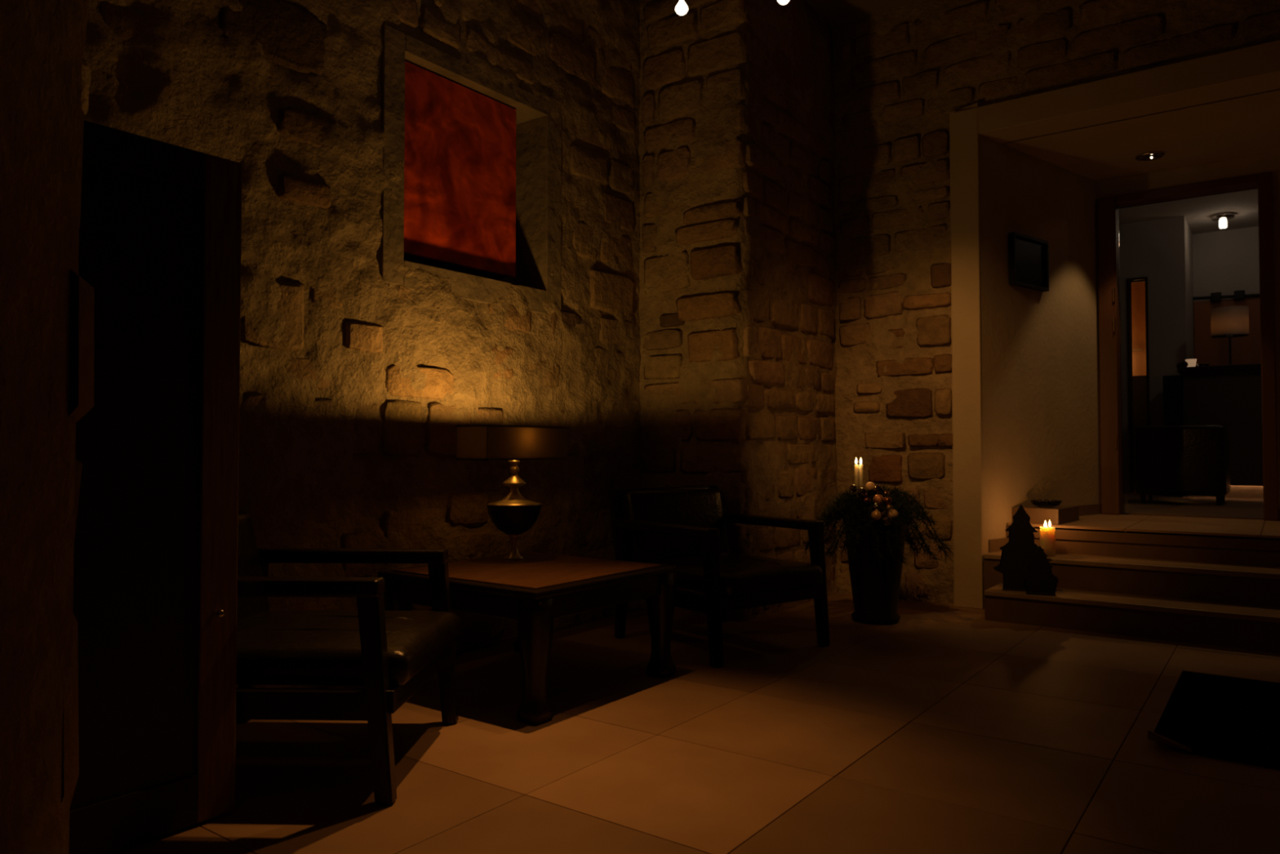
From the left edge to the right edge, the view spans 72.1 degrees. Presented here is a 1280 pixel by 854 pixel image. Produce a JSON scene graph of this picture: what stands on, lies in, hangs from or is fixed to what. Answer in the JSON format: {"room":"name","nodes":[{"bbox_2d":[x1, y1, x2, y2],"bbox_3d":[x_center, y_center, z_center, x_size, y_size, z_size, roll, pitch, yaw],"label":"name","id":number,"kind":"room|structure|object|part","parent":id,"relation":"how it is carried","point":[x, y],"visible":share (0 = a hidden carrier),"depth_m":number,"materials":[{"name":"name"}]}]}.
{"room":"lobby","nodes":[
{"label":"lobby","id":0,"kind":"room"},
{"bbox_2d":[0,0,93,853],"bbox_3d":[-1.400,-0.968,1.259,1.017,4.000,0.445,0,-2,-16],"label":"wall","id":1,"kind":"structure","parent":0,"point":[46,309],"depth_m":1.35,"materials":[{"name":"paint"}]},
{"bbox_2d":[80,0,640,688],"bbox_3d":[-2.045,-0.928,2.842,0.121,4.000,6.920,-1,-2,36],"label":"wall","id":2,"kind":"structure","parent":0,"point":[356,386],"depth_m":3.99,"materials":[{"name":"stone"}]},
{"bbox_2d":[404,61,515,279],"bbox_3d":[-0.979,-1.278,4.525,0.185,0.915,0.780,-1,-2,36],"label":"painting","id":3,"kind":"object","parent":2,"relation":"attached to","point":[460,149],"visible":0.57,"depth_m":4.45,"materials":[{"name":"red paint"}]},
{"bbox_3d":[-0.993,-1.270,4.535,0.150,0.900,0.760,-1,-2,36],"label":"stretcher frame","id":4,"kind":"part","parent":3,"relation":"part of","materials":[{"name":"brown wood"}]},
{"bbox_2d":[380,24,561,313],"bbox_3d":[-0.930,-1.230,4.587,0.308,1.194,1.220,-1,-2,36],"label":"trim","id":5,"kind":"structure","parent":2,"relation":"attached to","point":[538,135],"depth_m":4.67,"materials":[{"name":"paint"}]},
{"bbox_2d":[107,593,1279,853],"bbox_3d":[1.005,1.076,1.406,7.124,0.081,8.700,-1,-2,36],"label":"floor","id":6,"kind":"structure","parent":0,"point":[944,728],"depth_m":2.87,"materials":[{"name":"brown tile"}]},
{"bbox_2d":[69,120,242,853],"bbox_3d":[-1.302,0.150,2.175,0.082,1.790,0.650,-1,-2,36],"label":"door leaf","id":7,"kind":"structure","parent":6,"relation":"on","point":[155,604],"depth_m":2.27,"materials":[{"name":"black wood"}]},
{"bbox_3d":[-1.329,0.980,2.153,0.040,0.130,0.475,-1,-2,36],"label":"rail","id":8,"kind":"part","parent":7,"relation":"part of","materials":[{"name":"black wood"}]},
{"bbox_3d":[-1.331,0.145,2.172,0.024,1.620,0.490,-1,-2,36],"label":"panel","id":9,"kind":"part","parent":7,"relation":"part of","materials":[{"name":"black wood"}]},
{"bbox_3d":[-1.329,-0.694,2.195,0.040,0.100,0.475,-1,-2,36],"label":"rail","id":10,"kind":"part","parent":7,"relation":"part of","materials":[{"name":"black wood"}]},
{"bbox_3d":[-1.125,0.500,2.359,0.023,0.024,0.024,-1,-2,36],"label":"knob","id":11,"kind":"part","parent":7,"relation":"part of","materials":[{"name":"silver metal"}]},
{"bbox_2d":[235,511,458,805],"bbox_3d":[-1.114,0.680,2.880,0.906,0.788,0.802,0,-1,2],"label":"armchair","id":12,"kind":"object","parent":6,"relation":"on","point":[392,654],"visible":0.64,"depth_m":2.55,"materials":[{"name":"black wood"}]},
{"bbox_3d":[-1.434,0.783,3.254,0.102,0.600,0.060,0,-1,2],"label":"leg","id":13,"kind":"part","parent":12,"relation":"part of","materials":[{"name":"black wood"}]},
{"bbox_3d":[-1.439,0.507,2.896,0.173,0.421,0.666,0,-1,2],"label":"backrest","id":14,"kind":"part","parent":12,"relation":"part of","materials":[{"name":"black leather"}]},
{"bbox_3d":[-1.078,0.789,2.510,0.720,0.080,0.040,0,-1,2],"label":"rail","id":15,"kind":"part","parent":12,"relation":"part of","materials":[{"name":"black wood"}]},
{"bbox_3d":[-1.107,0.457,2.520,0.742,0.049,0.072,0,-1,2],"label":"armrest","id":16,"kind":"part","parent":12,"relation":"part of","materials":[{"name":"black wood"}]},
{"bbox_3d":[-1.033,0.700,2.877,0.745,0.128,0.660,0,-1,2],"label":"seat","id":17,"kind":"part","parent":12,"relation":"part of","materials":[{"name":"black leather"}]},
{"bbox_3d":[-1.082,0.475,3.249,0.742,0.049,0.072,0,-1,2],"label":"armrest","id":18,"kind":"part","parent":12,"relation":"part of","materials":[{"name":"black wood"}]},
{"bbox_3d":[-0.747,0.764,2.500,0.107,0.600,0.062,0,-1,2],"label":"leg","id":19,"kind":"part","parent":12,"relation":"part of","materials":[{"name":"black wood"}]},
{"bbox_3d":[-0.706,0.791,2.863,0.040,0.065,0.730,0,-1,2],"label":"rail","id":20,"kind":"part","parent":12,"relation":"part of","materials":[{"name":"black wood"}]},
{"bbox_3d":[-0.722,0.782,3.229,0.107,0.600,0.062,0,-1,2],"label":"leg","id":21,"kind":"part","parent":12,"relation":"part of","materials":[{"name":"black wood"}]},
{"bbox_2d":[377,551,677,725],"bbox_3d":[-0.473,0.853,3.820,0.920,0.488,0.920,-1,-2,36],"label":"coffee table","id":22,"kind":"object","parent":6,"relation":"on","point":[536,589],"visible":0.88,"depth_m":3.56,"materials":[{"name":"black wood"}]},
{"bbox_3d":[-1.039,0.867,3.733,0.103,0.456,0.103,-1,-2,36],"label":"leg","id":23,"kind":"part","parent":22,"relation":"part of","materials":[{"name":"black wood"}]},
{"bbox_2d":[455,424,568,559],"bbox_3d":[-0.591,0.307,4.138,0.254,0.620,0.544,-1,-2,36],"label":"table lamp","id":24,"kind":"object","parent":22,"relation":"on","point":[513,515],"visible":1,"depth_m":4.05,"materials":[{"name":"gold metal"}]},
{"bbox_3d":[-0.591,0.076,4.144,0.204,0.156,0.544,-1,-2,36],"label":"shade trim","id":25,"kind":"part","parent":24,"relation":"part of","materials":[{"name":"brown fabric"}]},
{"bbox_3d":[-0.591,0.076,4.144,0.200,0.150,0.540,-1,-2,36],"label":"lamp shade","id":26,"kind":"part","parent":24,"relation":"part of","materials":[{"name":"brown fabric"}]},
{"bbox_3d":[-0.591,0.434,4.135,0.254,0.141,0.254,-1,-2,36],"label":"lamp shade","id":27,"kind":"part","parent":24,"relation":"part of","materials":[{"name":"grey metal"}]},
{"bbox_3d":[-0.591,0.324,4.137,0.254,0.081,0.254,-1,-2,36],"label":"urn lid","id":28,"kind":"part","parent":24,"relation":"part of","materials":[{"name":"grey metal"}]},
{"bbox_3d":[-0.560,0.884,4.386,0.103,0.456,0.103,-1,-2,36],"label":"leg","id":29,"kind":"part","parent":22,"relation":"part of","materials":[{"name":"black wood"}]},
{"bbox_3d":[-0.387,0.855,3.254,0.103,0.456,0.103,-1,-2,36],"label":"leg","id":30,"kind":"part","parent":22,"relation":"part of","materials":[{"name":"black wood"}]},
{"bbox_3d":[0.093,0.872,3.906,0.103,0.456,0.103,-1,-2,36],"label":"leg","id":31,"kind":"part","parent":22,"relation":"part of","materials":[{"name":"black wood"}]},
{"bbox_2d":[607,485,830,667],"bbox_3d":[0.402,0.724,4.611,0.802,0.788,0.906,1,-2,-37],"label":"armchair","id":32,"kind":"object","parent":6,"relation":"on","point":[688,528],"visible":0.92,"depth_m":4.51,"materials":[{"name":"black wood"}]},
{"bbox_3d":[-0.090,0.819,4.655,0.060,0.600,0.102,1,-2,-37],"label":"leg","id":33,"kind":"part","parent":32,"relation":"part of","materials":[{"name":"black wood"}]},
{"bbox_3d":[0.172,0.602,4.919,0.770,0.528,0.143,1,-2,-37],"label":"frame","id":34,"kind":"part","parent":32,"relation":"part of","materials":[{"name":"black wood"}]},
{"bbox_3d":[0.122,0.504,4.381,0.072,0.049,0.742,1,-2,-37],"label":"armrest","id":35,"kind":"part","parent":32,"relation":"part of","materials":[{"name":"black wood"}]},
{"bbox_3d":[0.139,0.836,4.350,0.040,0.080,0.720,1,-2,-37],"label":"rail","id":36,"kind":"part","parent":32,"relation":"part of","materials":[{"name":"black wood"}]},
{"bbox_3d":[0.206,0.558,4.875,0.666,0.421,0.173,1,-2,-37],"label":"backrest","id":37,"kind":"part","parent":32,"relation":"part of","materials":[{"name":"black leather"}]},
{"bbox_3d":[0.338,0.804,4.086,0.062,0.600,0.107,1,-2,-37],"label":"leg","id":38,"kind":"part","parent":32,"relation":"part of","materials":[{"name":"black wood"}]},
{"bbox_3d":[0.493,0.830,5.094,0.060,0.600,0.102,1,-2,-37],"label":"leg","id":39,"kind":"part","parent":32,"relation":"part of","materials":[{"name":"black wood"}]},
{"bbox_3d":[0.450,0.742,4.546,0.660,0.128,0.745,1,-2,-37],"label":"seat","id":40,"kind":"part","parent":32,"relation":"part of","materials":[{"name":"black leather"}]},
{"bbox_3d":[0.647,0.827,4.282,0.730,0.065,0.040,1,-2,-37],"label":"rail","id":41,"kind":"part","parent":32,"relation":"part of","materials":[{"name":"black wood"}]},
{"bbox_3d":[0.705,0.515,4.820,0.072,0.049,0.742,1,-2,-37],"label":"armrest","id":42,"kind":"part","parent":32,"relation":"part of","materials":[{"name":"black wood"}]},
{"bbox_3d":[0.921,0.816,4.525,0.062,0.600,0.107,1,-2,-37],"label":"leg","id":43,"kind":"part","parent":32,"relation":"part of","materials":[{"name":"black wood"}]},
{"bbox_2d":[796,480,959,625],"bbox_3d":[1.340,0.718,5.097,0.812,0.825,0.842,0,-1,-13],"label":"planter","id":44,"kind":"object","parent":6,"relation":"on","point":[875,549],"visible":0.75,"depth_m":5.02,"materials":[{"name":"black"}]},
{"bbox_2d":[849,484,857,492],"bbox_3d":[1.223,0.352,5.039,0.044,0.044,0.043,0,-1,-11],"label":"bauble","id":45,"kind":"object","parent":44,"relation":"in","point":[853,488],"visible":1,"depth_m":5.02,"materials":[{"name":"grey mirror"}]},
{"bbox_2d":[854,457,858,496],"bbox_3d":[1.265,0.329,5.144,0.023,0.304,0.023,-1,-2,36],"label":"taper candle","id":46,"kind":"object","parent":44,"relation":"on","point":[855,461],"visible":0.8,"depth_m":5.14,"materials":[{"name":"beige wax"}]},
{"bbox_2d":[858,457,862,488],"bbox_3d":[1.294,0.330,5.154,0.023,0.304,0.023,-1,-2,36],"label":"taper candle","id":47,"kind":"object","parent":44,"relation":"on","point":[860,466],"visible":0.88,"depth_m":5.15,"materials":[{"name":"beige wax"}]},
{"bbox_2d":[857,487,867,497],"bbox_3d":[1.262,0.373,4.996,0.061,0.061,0.061,-1,-2,30],"label":"bauble","id":48,"kind":"object","parent":44,"relation":"hanging from","point":[862,492],"visible":1,"depth_m":4.97,"materials":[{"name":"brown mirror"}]},
{"bbox_2d":[863,497,871,503],"bbox_3d":[1.281,0.415,4.968,0.041,0.040,0.040,0,-2,-18],"label":"bauble","id":49,"kind":"object","parent":44,"relation":"hanging from","point":[864,498],"visible":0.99,"depth_m":4.96,"materials":[{"name":"orange metal"}]},
{"bbox_2d":[865,481,875,491],"bbox_3d":[1.322,0.342,5.050,0.054,0.055,0.054,1,-2,-37],"label":"bauble","id":50,"kind":"object","parent":44,"relation":"in","point":[869,485],"visible":0.98,"depth_m":5.03,"materials":[{"name":"gold"}]},
{"bbox_2d":[871,510,881,519],"bbox_3d":[1.311,0.491,4.882,0.055,0.056,0.055,0,-1,-1],"label":"bauble","id":51,"kind":"object","parent":44,"relation":"hanging from","point":[876,515],"visible":1,"depth_m":4.86,"materials":[{"name":"gold metal"}]},
{"bbox_3d":[1.377,0.826,5.149,0.380,0.610,0.380,-1,-2,36],"label":"pot","id":52,"kind":"part","parent":44,"relation":"part of","materials":[{"name":"black ceramic"}]},
{"bbox_2d":[871,502,882,512],"bbox_3d":[1.326,0.454,4.922,0.060,0.061,0.059,-1,-2,44],"label":"bauble","id":53,"kind":"object","parent":44,"relation":"in","point":[877,506],"visible":0.7,"depth_m":4.90,"materials":[{"name":"grey mirror"}]},
{"bbox_2d":[872,485,883,495],"bbox_3d":[1.360,0.364,5.026,0.061,0.062,0.060,1,-2,-42],"label":"bauble","id":54,"kind":"object","parent":44,"relation":"in","point":[875,488],"visible":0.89,"depth_m":5.00,"materials":[{"name":"grey mirror"}]},
{"bbox_2d":[873,493,884,504],"bbox_3d":[1.349,0.411,4.973,0.061,0.061,0.060,0,-1,5],"label":"bauble","id":55,"kind":"object","parent":44,"relation":"in","point":[878,499],"visible":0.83,"depth_m":4.95,"materials":[{"name":"brown"}]},
{"bbox_2d":[881,515,891,525],"bbox_3d":[1.360,0.516,4.852,0.052,0.054,0.053,-1,-2,38],"label":"bauble","id":56,"kind":"object","parent":44,"relation":"hanging from","point":[886,520],"visible":1,"depth_m":4.83,"materials":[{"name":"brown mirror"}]},
{"bbox_2d":[883,496,892,505],"bbox_3d":[1.387,0.414,4.928,0.047,0.048,0.047,0,-1,11],"label":"bauble","id":57,"kind":"object","parent":44,"relation":"hanging from","point":[888,500],"visible":0.98,"depth_m":4.91,"materials":[{"name":"red glass"}]},
{"bbox_2d":[888,509,897,519],"bbox_3d":[1.405,0.485,4.889,0.055,0.056,0.055,0,-2,-18],"label":"bauble","id":58,"kind":"object","parent":44,"relation":"in","point":[895,513],"visible":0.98,"depth_m":4.87,"materials":[{"name":"gold"}]},
{"bbox_2d":[983,537,1279,652],"bbox_3d":[3.032,0.887,4.985,2.020,0.520,0.940,-1,-2,36],"label":"stairs","id":59,"kind":"structure","parent":6,"relation":"on","point":[1223,597],"depth_m":4.87,"materials":[{"name":"stone"}]},
{"bbox_2d":[993,504,1044,591],"bbox_3d":[2.239,0.705,5.163,0.313,0.504,0.090,-1,-2,22],"label":"tree","id":60,"kind":"object","parent":59,"relation":"on","point":[1019,551],"visible":0.73,"depth_m":5.16,"materials":[{"name":"black plant"}]},
{"bbox_2d":[1022,545,1057,595],"bbox_3d":[2.286,0.815,5.027,0.180,0.276,0.090,-1,-2,22],"label":"tree","id":61,"kind":"object","parent":59,"relation":"on","point":[1039,580],"visible":1,"depth_m":5.01,"materials":[{"name":"black metal"}]},
{"bbox_2d":[1040,520,1055,555],"bbox_3d":[2.498,0.679,5.396,0.086,0.217,0.086,-1,-2,36],"label":"pillar candle","id":62,"kind":"object","parent":59,"relation":"on","point":[1047,534],"visible":0.97,"depth_m":5.36,"materials":[{"name":"beige wax"}]},
{"bbox_2d":[1147,670,1279,766],"bbox_3d":[2.749,1.040,2.940,1.700,0.046,1.224,-1,-2,36],"label":"doormat","id":63,"kind":"object","parent":6,"relation":"on","point":[1234,717],"visible":1,"depth_m":3.24,"materials":[{"name":"brown fabric"}]},
{"bbox_2d":[638,0,839,621],"bbox_3d":[0.680,-0.850,5.905,0.832,4.000,1.355,-1,-2,36],"label":"stone pillar","id":64,"kind":"structure","parent":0,"point":[737,152],"depth_m":5.43,"materials":[{"name":"stone"}]},
{"bbox_2d":[804,0,918,46],"bbox_3d":[0.875,-3.010,1.606,6.800,0.100,8.700,-1,-2,36],"label":"ceiling","id":65,"kind":"structure","parent":0,"point":[837,13],"depth_m":5.99,"materials":[{"name":"paint"}]},
{"bbox_3d":[0.286,-2.528,3.664,1.812,0.760,1.405,-1,-2,36],"label":"rail","id":66,"kind":"object","parent":65,"relation":"hanging from","visible":0},
{"bbox_2d":[675,0,688,15],"bbox_3d":[0.172,-1.931,3.646,0.056,0.453,0.056,-1,-2,36],"label":"bulb","id":67,"kind":"object","parent":66,"relation":"hanging from","point":[682,8],"visible":1,"depth_m":3.62,"materials":[{"name":"beige glass"}]},
{"bbox_2d":[777,0,789,4],"bbox_3d":[0.589,-1.938,3.721,0.056,0.372,0.183,0,-1,-6],"label":"bulb","id":68,"kind":"object","parent":66,"relation":"hanging from","point":[780,2],"visible":1,"depth_m":3.65,"materials":[{"name":"beige glass"}]},
{"bbox_2d":[949,102,1101,608],"bbox_3d":[2.727,-0.444,6.128,1.632,3.200,0.200,1,-2,-38],"label":"wall","id":69,"kind":"structure","parent":0,"point":[1041,428],"depth_m":5.99,"materials":[{"name":"paint"}]},
{"bbox_2d":[988,537,1008,552],"bbox_3d":[2.306,0.804,5.644,0.260,0.180,0.030,1,-2,-38],"label":"baseboard","id":70,"kind":"structure","parent":69,"relation":"attached to","point":[994,544],"depth_m":5.60,"materials":[{"name":"tile"}]},
{"bbox_2d":[1008,231,1048,292],"bbox_3d":[2.606,-1.100,5.894,0.447,0.340,0.043,1,-2,-38],"label":"picture","id":71,"kind":"object","parent":69,"relation":"attached to","point":[1028,256],"visible":1,"depth_m":5.87,"materials":[{"name":"black"}]},
{"bbox_3d":[2.602,-1.100,5.899,0.417,0.310,0.026,1,-2,-38],"label":"panel","id":72,"kind":"part","parent":71,"relation":"part of","materials":[{"name":"black"}]},
{"bbox_2d":[1011,505,1079,524],"bbox_3d":[2.662,0.576,5.847,0.350,0.097,0.472,-1,-2,41],"label":"trim","id":73,"kind":"structure","parent":69,"relation":"attached to","point":[1060,514],"depth_m":5.65,"materials":[{"name":"stone"}]},
{"bbox_2d":[1029,499,1062,507],"bbox_3d":[2.647,0.502,5.738,0.196,0.045,0.196,-1,-2,36],"label":"bowl","id":74,"kind":"object","parent":73,"relation":"on","point":[1039,504],"visible":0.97,"depth_m":5.69,"materials":[{"name":"brown"}]},
{"bbox_2d":[1079,503,1102,515],"bbox_3d":[3.106,0.598,6.272,0.790,0.075,0.030,1,-2,-38],"label":"baseboard","id":75,"kind":"structure","parent":69,"relation":"attached to","point":[1095,508],"depth_m":6.37,"materials":[{"name":"wood"}]},
{"bbox_2d":[831,0,1279,604],"bbox_3d":[3.494,-0.881,4.671,5.270,4.000,0.103,-1,-2,36],"label":"wall","id":76,"kind":"structure","parent":0,"point":[900,73],"depth_m":5.84,"materials":[{"name":"stone"}]},
{"bbox_2d":[950,40,1279,608],"bbox_3d":[3.056,-0.456,5.052,2.400,3.170,0.300,-1,-2,36],"label":"trim","id":77,"kind":"structure","parent":76,"relation":"attached to","point":[1253,69],"depth_m":5.54,"materials":[{"name":"paint"}]},
{"bbox_2d":[1131,281,1146,375],"bbox_3d":[6.095,-0.704,11.613,2.100,3.000,0.100,-1,-2,36],"label":"wall","id":78,"kind":"structure","parent":0,"point":[1138,289],"depth_m":11.33,"materials":[{"name":"orange wood"}]},
{"bbox_2d":[1003,88,1279,181],"bbox_3d":[3.523,-1.903,5.776,2.500,0.100,1.400,-1,-2,36],"label":"ceiling","id":79,"kind":"structure","parent":0,"point":[1245,126],"depth_m":5.71,"materials":[{"name":"paint"}]},
{"bbox_2d":[1134,151,1164,160],"bbox_3d":[3.469,-1.835,5.987,0.180,0.025,0.180,-1,-2,36],"label":"recessed light","id":80,"kind":"object","parent":79,"relation":"in","point":[1149,156],"visible":1,"depth_m":5.98,"materials":[{"name":"silver metal"}]},
{"bbox_2d":[1005,514,1279,551],"bbox_3d":[3.540,0.661,5.623,1.970,0.085,1.280,-1,-2,36],"label":"floor","id":81,"kind":"structure","parent":0,"point":[1227,533],"depth_m":5.33,"materials":[{"name":"brown tile"}]},
{"bbox_2d":[1119,216,1194,493],"bbox_3d":[5.288,-0.734,10.469,2.154,3.000,1.100,-1,-2,36],"label":"wall","id":82,"kind":"structure","parent":0,"point":[1161,251],"depth_m":9.57,"materials":[{"name":"grey paint"}]},
{"bbox_2d":[1126,276,1150,493],"bbox_3d":[5.503,-0.458,9.693,0.200,2.360,0.145,-1,-2,36],"label":"door frame","id":83,"kind":"structure","parent":82,"relation":"in","point":[1129,281],"depth_m":9.68,"materials":[{"name":"black wood"}]},
{"bbox_2d":[1097,151,1279,509],"bbox_3d":[4.029,-0.443,6.174,2.200,3.200,0.140,-1,-2,36],"label":"wall","id":84,"kind":"structure","parent":0,"point":[1269,162],"depth_m":6.08,"materials":[{"name":"paint"}]},
{"bbox_2d":[1097,172,1278,520],"bbox_3d":[3.858,-0.534,6.244,1.055,2.335,0.193,-1,-2,36],"label":"door frame","id":85,"kind":"structure","parent":84,"relation":"in","point":[1108,207],"depth_m":6.40,"materials":[{"name":"brown wood"}]},
{"bbox_3d":[3.879,-1.671,6.266,0.854,0.060,0.180,-1,-2,36],"label":"frame","id":86,"kind":"part","parent":85,"relation":"part of","materials":[{"name":"brown wood"}]},
{"bbox_3d":[4.255,-0.541,5.960,0.080,2.335,0.180,-1,-2,36],"label":"frame","id":87,"kind":"part","parent":85,"relation":"part of","materials":[{"name":"brown wood"}]},
{"bbox_2d":[1119,188,1258,234],"bbox_3d":[5.474,-2.329,8.697,4.600,0.100,5.600,-1,-2,36],"label":"ceiling","id":88,"kind":"structure","parent":0,"point":[1197,212],"depth_m":9.27,"materials":[{"name":"grey paint"}]},
{"bbox_2d":[1210,212,1235,228],"bbox_3d":[6.220,-2.192,9.387,0.220,0.140,0.220,-1,-2,36],"label":"light","id":89,"kind":"object","parent":88,"relation":"attached to","point":[1222,218],"visible":1,"depth_m":9.35,"materials":[{"name":"beige"}]},
{"bbox_3d":[6.220,-2.167,9.387,0.070,0.090,0.070,-1,-2,36],"label":"bulb","id":90,"kind":"part","parent":89,"relation":"part of","materials":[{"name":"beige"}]},
{"bbox_2d":[1120,489,1263,519],"bbox_3d":[5.545,0.728,8.443,4.921,0.074,5.400,-1,-2,36],"label":"floor","id":91,"kind":"structure","parent":0,"point":[1161,504],"depth_m":7.32,"materials":[{"name":"brown wood"}]},
{"bbox_2d":[1133,425,1230,505],"bbox_3d":[4.830,0.335,7.836,0.680,0.680,0.680,-1,-2,36],"label":"chair","id":92,"kind":"object","parent":91,"relation":"on","point":[1174,460],"visible":1,"depth_m":7.56,"materials":[{"name":"black leather"}]},
{"bbox_3d":[4.451,0.624,7.785,0.041,0.100,0.041,0,-2,14],"label":"leg","id":93,"kind":"part","parent":92,"relation":"part of","materials":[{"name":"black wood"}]},
{"bbox_3d":[4.770,0.635,8.220,0.041,0.100,0.041,1,-2,-31],"label":"leg","id":94,"kind":"part","parent":92,"relation":"part of","materials":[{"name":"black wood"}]},
{"bbox_3d":[4.902,0.615,7.454,0.041,0.100,0.041,1,-2,-31],"label":"leg","id":95,"kind":"part","parent":92,"relation":"part of","materials":[{"name":"black wood"}]},
{"bbox_3d":[5.222,0.626,7.889,0.041,0.100,0.041,1,-2,-31],"label":"leg","id":96,"kind":"part","parent":92,"relation":"part of","materials":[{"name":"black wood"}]},
{"bbox_3d":[5.066,0.351,7.700,0.140,0.480,0.620,-1,-2,36],"label":"armrest","id":97,"kind":"part","parent":92,"relation":"part of","materials":[{"name":"black leather"}]},
{"bbox_2d":[1162,363,1263,498],"bbox_3d":[6.165,0.047,8.613,1.740,1.295,0.640,-1,-2,36],"label":"bar counter","id":98,"kind":"object","parent":91,"relation":"on","point":[1228,396],"depth_m":8.58,"materials":[{"name":"black"}]},
{"bbox_3d":[5.522,0.096,9.072,0.160,1.220,0.560,-1,-2,36],"label":"panel","id":99,"kind":"part","parent":98,"relation":"part of","materials":[{"name":"black wood"}]},
{"bbox_2d":[1180,360,1188,367],"bbox_3d":[5.484,-0.629,8.870,0.069,0.070,0.069,1,-2,-43],"label":"bauble","id":100,"kind":"object","parent":98,"relation":"on","point":[1183,364],"visible":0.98,"depth_m":8.85,"materials":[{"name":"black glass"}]},
{"bbox_2d":[1185,359,1196,367],"bbox_3d":[5.570,-0.639,8.894,0.100,0.090,0.100,-1,-2,36],"label":"glass","id":101,"kind":"object","parent":98,"relation":"on","point":[1192,362],"visible":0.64,"depth_m":8.86,"materials":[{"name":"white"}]},
{"bbox_2d":[1196,363,1209,366],"bbox_3d":[5.637,-0.613,8.807,0.114,0.035,0.114,-1,-2,36],"label":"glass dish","id":102,"kind":"object","parent":98,"relation":"on","point":[1200,364],"visible":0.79,"depth_m":8.77,"materials":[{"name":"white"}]},
{"bbox_2d":[1177,363,1261,375],"bbox_3d":[6.217,-0.579,8.591,1.610,0.045,0.640,-1,-2,36],"label":"countertop","id":103,"kind":"structure","parent":98,"relation":"on","point":[1180,370],"depth_m":8.61,"materials":[{"name":"black"}]},
{"bbox_3d":[6.066,0.001,8.370,1.530,1.125,0.030,-1,-2,36],"label":"panel","id":104,"kind":"part","parent":98,"relation":"part of","materials":[{"name":"brown wood"}]},
{"bbox_2d":[1210,305,1248,364],"bbox_3d":[5.891,-0.891,8.789,0.316,0.590,0.316,-1,-2,36],"label":"table lamp","id":105,"kind":"object","parent":98,"relation":"on","point":[1226,322],"visible":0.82,"depth_m":8.68,"materials":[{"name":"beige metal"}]},
{"bbox_3d":[5.891,-1.046,8.793,0.316,0.280,0.316,-1,-2,36],"label":"lamp shade","id":106,"kind":"part","parent":105,"relation":"part of","materials":[{"name":"beige fabric"}]},
{"bbox_2d":[1192,226,1259,330],"bbox_3d":[7.416,-0.757,9.527,2.500,3.000,0.100,-1,-2,36],"label":"wall","id":107,"kind":"structure","parent":0,"point":[1225,262],"depth_m":10.03,"materials":[{"name":"grey paint"}]},
{"bbox_2d":[1193,297,1261,366],"bbox_3d":[6.949,-0.551,9.765,1.340,1.800,0.060,-1,-2,36],"label":"wall panel","id":108,"kind":"object","parent":107,"relation":"attached to","point":[1207,349],"visible":0.31,"depth_m":9.97,"materials":[{"name":"orange wood"}]},
{"bbox_2d":[1192,289,1259,302],"bbox_3d":[6.909,-1.473,9.737,1.347,0.118,0.070,-1,-2,36],"label":"rail","id":109,"kind":"object","parent":108,"relation":"attached to","point":[1238,295],"visible":0.97,"depth_m":9.95,"materials":[{"name":"black metal"}]},
{"bbox_3d":[6.918,-1.462,9.749,1.347,0.096,0.036,-1,-2,36],"label":"rod","id":110,"kind":"part","parent":109,"relation":"part of","materials":[{"name":"black metal"}]}
]}

